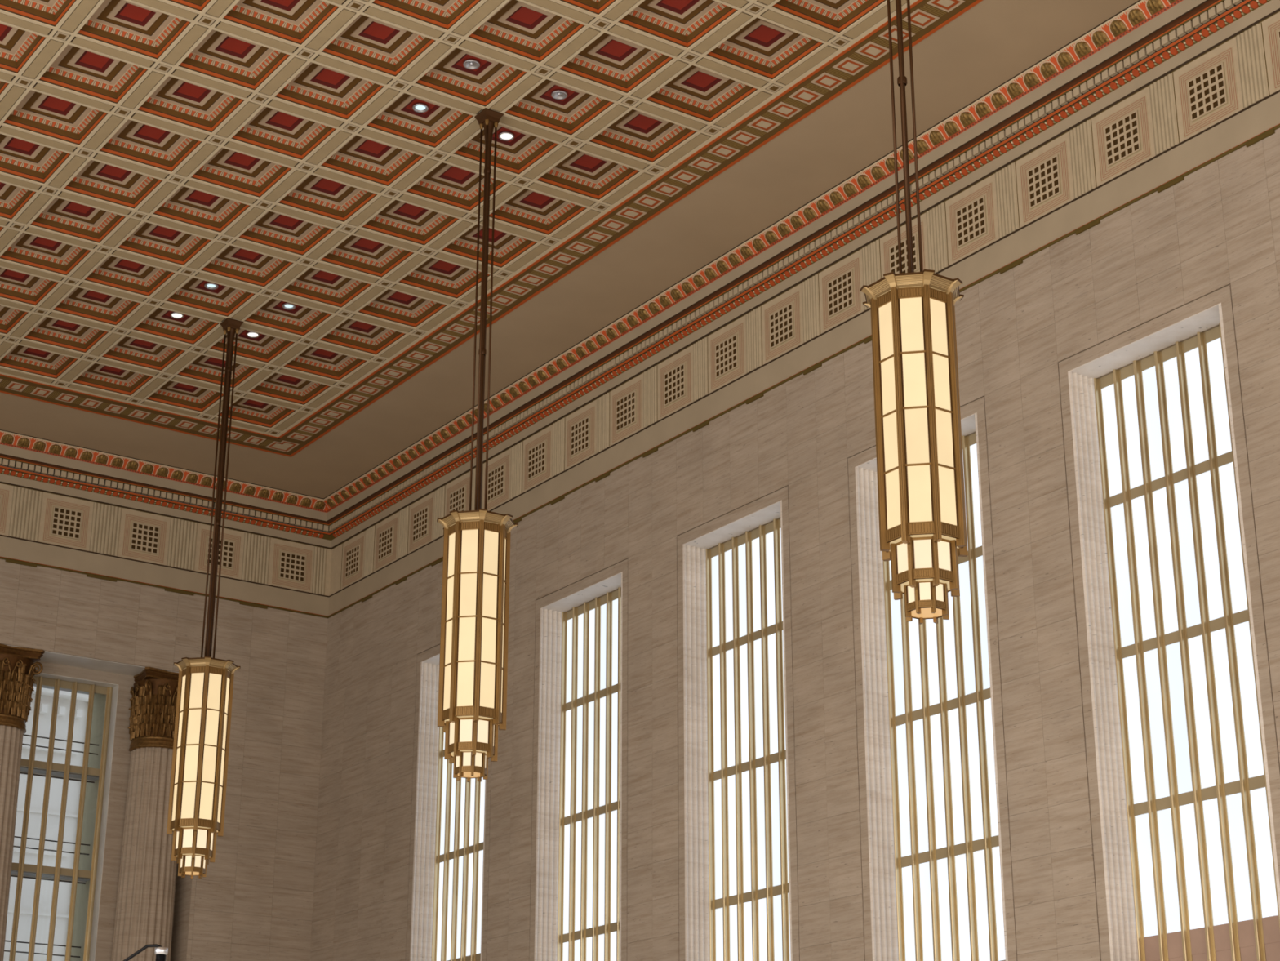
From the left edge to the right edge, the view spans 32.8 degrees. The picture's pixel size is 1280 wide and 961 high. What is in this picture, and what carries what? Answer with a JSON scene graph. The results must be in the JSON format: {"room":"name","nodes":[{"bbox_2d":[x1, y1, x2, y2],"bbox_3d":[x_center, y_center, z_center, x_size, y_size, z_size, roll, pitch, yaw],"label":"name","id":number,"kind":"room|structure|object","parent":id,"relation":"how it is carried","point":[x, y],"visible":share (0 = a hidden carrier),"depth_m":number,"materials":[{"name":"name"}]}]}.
{"room":"train station hall","nodes":[
{"label":"train station hall","id":0,"kind":"room"},
{"bbox_2d":[0,559,328,960],"bbox_3d":[-27.889,10.837,58.837,43.601,29.452,3.167,13,-24,-32],"label":"wall","id":1,"kind":"structure","parent":0,"point":[255,902],"depth_m":68.13,"materials":[{"name":"stone"}]},
{"bbox_2d":[4,675,112,960],"bbox_3d":[-17.971,13.259,65.463,3.040,14.899,0.271,13,-24,-32],"label":"window","id":2,"kind":"structure","parent":1,"relation":"in","point":[31,763],"depth_m":66.65,"materials":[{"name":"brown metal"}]},
{"bbox_2d":[51,506,81,539],"bbox_3d":[-17.847,1.327,67.632,0.904,0.904,0.034,13,-24,-32],"label":"air vent","id":3,"kind":"object","parent":1,"relation":"attached to","point":[66,521],"depth_m":67.63,"materials":[{"name":"beige paint"}]},
{"bbox_2d":[129,521,159,554],"bbox_3d":[-15.723,1.835,69.004,0.904,0.904,0.034,13,-24,-32],"label":"air vent","id":4,"kind":"object","parent":1,"relation":"attached to","point":[144,535],"depth_m":69.00,"materials":[{"name":"beige paint"}]},
{"bbox_2d":[0,429,331,617],"bbox_3d":[-27.052,-1.351,61.413,41.206,3.892,0.825,13,-24,-32],"label":"trim","id":5,"kind":"structure","parent":1,"relation":"attached to","point":[94,513],"depth_m":69.20,"materials":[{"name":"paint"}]},
{"bbox_2d":[205,537,234,568],"bbox_3d":[-13.599,2.342,70.377,0.904,0.904,0.034,13,-24,-32],"label":"air vent","id":6,"kind":"object","parent":1,"relation":"attached to","point":[228,550],"depth_m":70.46,"materials":[{"name":"beige paint"}]},
{"bbox_2d":[279,551,306,582],"bbox_3d":[-11.476,2.850,71.750,0.904,0.904,0.034,13,-24,-32],"label":"air vent","id":7,"kind":"object","parent":1,"relation":"attached to","point":[292,564],"depth_m":71.75,"materials":[{"name":"beige paint"}]},
{"bbox_2d":[0,0,1138,497],"bbox_3d":[-4.954,-14.600,32.123,42.923,0.782,80.425,13,-24,-32],"label":"ceiling","id":8,"kind":"structure","parent":0,"point":[272,153],"depth_m":51.44,"materials":[{"name":"paint"}]},
{"bbox_2d":[169,311,183,318],"bbox_3d":[-12.663,-4.522,59.432,0.375,0.063,0.375,13,-24,-32],"label":"recessed light","id":9,"kind":"object","parent":8,"relation":"in","point":[173,314],"visible":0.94,"depth_m":59.39,"materials":[{"name":"white glass"}]},
{"bbox_2d":[166,317,243,878],"bbox_3d":[-11.095,2.762,56.436,1.619,15.024,1.619,13,-24,-32],"label":"chandelier","id":10,"kind":"object","parent":8,"relation":"hanging from","point":[201,746],"visible":1,"depth_m":54.72,"materials":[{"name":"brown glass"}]},
{"bbox_2d":[172,665,219,857],"bbox_3d":[-11.100,7.249,54.783,1.062,5.243,1.062,13,-24,-32],"label":"diffuser","id":11,"kind":"object","parent":10,"relation":"attached to","point":[196,746],"depth_m":54.33,"materials":[{"name":"yellow glass"}]},
{"bbox_2d":[204,281,218,289],"bbox_3d":[-11.376,-5.167,57.680,0.375,0.063,0.375,13,-24,-32],"label":"recessed light","id":12,"kind":"object","parent":8,"relation":"in","point":[209,285],"visible":0.94,"depth_m":57.66,"materials":[{"name":"silver metal"}]},
{"bbox_2d":[246,330,259,337],"bbox_3d":[-10.802,-4.078,60.635,0.375,0.063,0.375,13,-24,-32],"label":"recessed light","id":13,"kind":"object","parent":8,"relation":"in","point":[250,334],"visible":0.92,"depth_m":60.61,"materials":[{"name":"white glass"}]},
{"bbox_2d":[281,302,295,310],"bbox_3d":[-9.515,-4.722,58.882,0.375,0.063,0.375,13,-24,-32],"label":"recessed light","id":14,"kind":"object","parent":8,"relation":"in","point":[289,306],"visible":0.96,"depth_m":58.86,"materials":[{"name":"white glass"}]},
{"bbox_2d":[412,102,428,112],"bbox_3d":[-4.943,-8.390,48.918,0.375,0.063,0.375,13,-24,-32],"label":"recessed light","id":15,"kind":"object","parent":8,"relation":"in","point":[417,107],"visible":1,"depth_m":48.89,"materials":[{"name":"silver metal"}]},
{"bbox_2d":[462,58,479,69],"bbox_3d":[-3.656,-9.034,47.166,0.375,0.063,0.375,13,-24,-32],"label":"recessed light","id":16,"kind":"object","parent":8,"relation":"in","point":[469,64],"visible":1,"depth_m":47.17,"materials":[{"name":"silver metal"}]},
{"bbox_2d":[436,107,518,782],"bbox_3d":[-3.376,-1.106,45.922,1.619,15.024,1.619,13,-24,-32],"label":"chandelier","id":17,"kind":"object","parent":8,"relation":"hanging from","point":[474,635],"visible":1,"depth_m":44.14,"materials":[{"name":"beige glass"}]},
{"bbox_2d":[444,520,497,756],"bbox_3d":[-3.380,3.381,44.269,1.062,5.243,1.062,13,-24,-32],"label":"diffuser","id":18,"kind":"object","parent":17,"relation":"attached to","point":[465,735],"depth_m":43.79,"materials":[{"name":"yellow glass"}]},
{"bbox_2d":[497,130,514,141],"bbox_3d":[-3.082,-7.945,50.121,0.375,0.063,0.375,13,-24,-32],"label":"recessed light","id":19,"kind":"object","parent":8,"relation":"in","point":[504,135],"visible":1,"depth_m":50.08,"materials":[{"name":"silver metal"}]},
{"bbox_2d":[551,88,567,99],"bbox_3d":[-1.795,-8.589,48.369,0.375,0.063,0.375,13,-24,-32],"label":"recessed light","id":20,"kind":"object","parent":8,"relation":"in","point":[559,94],"visible":1,"depth_m":48.37,"materials":[{"name":"silver metal"}]},
{"bbox_2d":[859,0,968,624],"bbox_3d":[4.344,-4.973,35.409,1.619,15.024,1.619,13,-24,-32],"label":"chandelier","id":21,"kind":"object","parent":8,"relation":"hanging from","point":[921,491],"visible":1,"depth_m":33.45,"materials":[{"name":"beige glass"}]},
{"bbox_2d":[879,285,958,591],"bbox_3d":[4.340,-0.486,33.755,1.062,5.243,1.062,13,-24,-32],"label":"diffuser","id":22,"kind":"object","parent":21,"relation":"attached to","point":[922,562],"depth_m":33.31,"materials":[{"name":"beige glass"}]},
{"bbox_2d":[310,128,1279,960],"bbox_3d":[12.483,3.414,38.592,1.585,29.452,80.877,13,-24,-32],"label":"wall","id":23,"kind":"structure","parent":0,"point":[1189,257],"depth_m":49.22,"materials":[{"name":"stone"}]},
{"bbox_2d":[345,544,359,577],"bbox_3d":[-9.418,2.660,71.229,0.034,0.904,0.904,13,-24,-32],"label":"air vent","id":24,"kind":"object","parent":23,"relation":"attached to","point":[352,552],"depth_m":71.22,"materials":[{"name":"beige paint"}]},
{"bbox_2d":[377,526,393,559],"bbox_3d":[-8.126,2.013,69.470,0.034,0.904,0.904,13,-24,-32],"label":"air vent","id":25,"kind":"object","parent":23,"relation":"attached to","point":[385,534],"depth_m":69.46,"materials":[{"name":"beige paint"}]},
{"bbox_2d":[412,506,428,542],"bbox_3d":[-6.835,1.366,67.711,0.034,0.904,0.904,13,-24,-32],"label":"air vent","id":26,"kind":"object","parent":23,"relation":"attached to","point":[420,514],"depth_m":67.71,"materials":[{"name":"beige paint"}]},
{"bbox_2d":[448,485,466,514],"bbox_3d":[-5.543,0.719,65.951,0.034,0.904,0.904,13,-24,-32],"label":"air vent","id":27,"kind":"object","parent":23,"relation":"attached to","point":[457,495],"depth_m":65.98,"materials":[{"name":"beige paint"}]},
{"bbox_2d":[431,726,484,960],"bbox_3d":[-4.828,12.923,61.905,0.271,16.707,4.174,13,-24,-32],"label":"window","id":28,"kind":"structure","parent":23,"relation":"in","point":[460,820],"depth_m":63.15,"materials":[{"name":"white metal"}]},
{"bbox_2d":[487,463,504,501],"bbox_3d":[-4.251,0.072,64.192,0.034,0.904,0.904,13,-24,-32],"label":"air vent","id":29,"kind":"object","parent":23,"relation":"attached to","point":[495,473],"depth_m":64.19,"materials":[{"name":"beige paint"}]},
{"bbox_2d":[528,440,546,479],"bbox_3d":[-2.959,-0.576,62.433,0.034,0.904,0.904,13,-24,-32],"label":"air vent","id":30,"kind":"object","parent":23,"relation":"attached to","point":[537,450],"depth_m":62.41,"materials":[{"name":"beige paint"}]},
{"bbox_2d":[570,416,589,456],"bbox_3d":[-1.668,-1.223,60.674,0.034,0.904,0.904,13,-24,-32],"label":"air vent","id":31,"kind":"object","parent":23,"relation":"attached to","point":[580,427],"depth_m":60.67,"materials":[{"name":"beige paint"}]},
{"bbox_2d":[557,586,621,960],"bbox_3d":[-0.958,10.984,56.634,0.271,16.707,4.174,13,-24,-32],"label":"window","id":32,"kind":"structure","parent":23,"relation":"in","point":[589,862],"depth_m":58.19,"materials":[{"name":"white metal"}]},
{"bbox_2d":[616,391,635,431],"bbox_3d":[-0.376,-1.870,58.914,0.034,0.904,0.904,13,-24,-32],"label":"air vent","id":33,"kind":"object","parent":23,"relation":"attached to","point":[625,402],"depth_m":58.90,"materials":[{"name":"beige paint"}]},
{"bbox_2d":[664,363,685,405],"bbox_3d":[0.916,-2.517,57.155,0.034,0.904,0.904,13,-24,-32],"label":"air vent","id":34,"kind":"object","parent":23,"relation":"attached to","point":[674,375],"depth_m":57.13,"materials":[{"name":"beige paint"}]},
{"bbox_2d":[715,333,737,377],"bbox_3d":[2.208,-3.164,55.396,0.034,0.904,0.904,13,-24,-32],"label":"air vent","id":35,"kind":"object","parent":23,"relation":"attached to","point":[726,347],"depth_m":55.39,"materials":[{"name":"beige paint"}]},
{"bbox_2d":[706,518,790,960],"bbox_3d":[2.913,9.045,51.362,0.271,16.707,4.174,13,-24,-32],"label":"window","id":36,"kind":"structure","parent":23,"relation":"in","point":[748,856],"depth_m":52.71,"materials":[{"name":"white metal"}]},
{"bbox_2d":[769,302,794,348],"bbox_3d":[3.499,-3.811,53.637,0.034,0.904,0.904,13,-24,-32],"label":"air vent","id":37,"kind":"object","parent":23,"relation":"attached to","point":[782,317],"depth_m":53.62,"materials":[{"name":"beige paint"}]},
{"bbox_2d":[323,0,1279,617],"bbox_3d":[11.669,-8.446,42.065,0.825,3.892,78.707,13,-24,-32],"label":"trim","id":38,"kind":"structure","parent":23,"relation":"attached to","point":[1157,92],"depth_m":51.68,"materials":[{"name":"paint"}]},
{"bbox_2d":[827,269,853,317],"bbox_3d":[4.791,-4.458,51.877,0.034,0.904,0.904,13,-24,-32],"label":"air vent","id":39,"kind":"object","parent":23,"relation":"attached to","point":[841,285],"depth_m":51.87,"materials":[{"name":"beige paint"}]},
{"bbox_2d":[889,234,918,273],"bbox_3d":[6.083,-5.105,50.118,0.034,0.904,0.904,13,-24,-32],"label":"air vent","id":40,"kind":"object","parent":23,"relation":"attached to","point":[894,256],"depth_m":50.17,"materials":[{"name":"beige paint"}]},
{"bbox_2d":[883,432,1005,960],"bbox_3d":[6.783,7.106,46.091,0.271,16.707,4.174,13,-24,-32],"label":"window","id":41,"kind":"structure","parent":23,"relation":"in","point":[949,900],"depth_m":46.76,"materials":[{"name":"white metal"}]},
{"bbox_2d":[955,195,986,248],"bbox_3d":[7.375,-5.752,48.359,0.034,0.904,0.904,13,-24,-32],"label":"air vent","id":42,"kind":"object","parent":23,"relation":"attached to","point":[971,215],"depth_m":48.35,"materials":[{"name":"beige paint"}]},
{"bbox_2d":[1027,155,1061,208],"bbox_3d":[8.666,-6.399,46.599,0.034,0.904,0.904,13,-24,-32],"label":"air vent","id":43,"kind":"object","parent":23,"relation":"attached to","point":[1044,175],"depth_m":46.58,"materials":[{"name":"beige paint"}]},
{"bbox_2d":[1104,110,1141,167],"bbox_3d":[9.958,-7.047,44.840,0.034,0.904,0.904,13,-24,-32],"label":"air vent","id":44,"kind":"object","parent":23,"relation":"attached to","point":[1122,135],"depth_m":44.82,"materials":[{"name":"beige paint"}]},
{"bbox_2d":[1093,322,1279,960],"bbox_3d":[10.654,5.167,40.819,0.271,16.707,4.174,13,-24,-32],"label":"window","id":45,"kind":"structure","parent":23,"relation":"in","point":[1202,860],"depth_m":41.70,"materials":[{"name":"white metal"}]},
{"bbox_2d":[1187,62,1227,121],"bbox_3d":[11.250,-7.694,43.081,0.034,0.904,0.904,13,-24,-32],"label":"air vent","id":46,"kind":"object","parent":23,"relation":"attached to","point":[1207,89],"depth_m":43.06,"materials":[{"name":"beige paint"}]},
{"bbox_2d":[1277,30,1279,48],"bbox_3d":[12.541,-8.341,41.322,0.034,0.904,0.904,13,-24,-32],"label":"air vent","id":47,"kind":"object","parent":23,"relation":"attached to","point":[1278,31],"depth_m":41.78,"materials":[{"name":"beige paint"}]},
{"bbox_3d":[-4.979,13.177,21.887,42.471,0.452,79.973,13,-24,-32],"label":"floor","id":48,"kind":"structure","parent":0,"visible":0},
{"bbox_2d":[0,643,44,960],"bbox_3d":[-19.394,15.821,62.365,2.441,22.554,2.441,13,-24,-32],"label":"column","id":49,"kind":"structure","parent":48,"relation":"on","point":[18,669],"depth_m":64.88,"materials":[{"name":"stone"}]},
{"bbox_2d":[111,666,178,960],"bbox_3d":[-15.151,16.835,65.107,2.441,22.554,2.441,13,-24,-32],"label":"column","id":50,"kind":"structure","parent":48,"relation":"on","point":[144,916],"depth_m":66.68,"materials":[{"name":"stone"}]},
{"bbox_2d":[122,943,168,960],"bbox_3d":[-6.389,9.830,25.790,1.389,8.526,0.541,-5,-21,14],"label":"pole","id":51,"kind":"object","parent":48,"relation":"on","point":[161,952],"visible":1,"depth_m":27.09,"materials":[{"name":"black metal"}]},
{"label":"outside","id":52,"kind":"structure","parent":0,"visible":0},
{"bbox_2d":[3,686,88,960],"bbox_3d":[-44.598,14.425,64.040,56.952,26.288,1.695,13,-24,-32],"label":"window panes","id":53,"kind":"object","parent":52,"point":[46,694],"visible":0.35,"depth_m":80.79,"materials":[{"name":"glass"}]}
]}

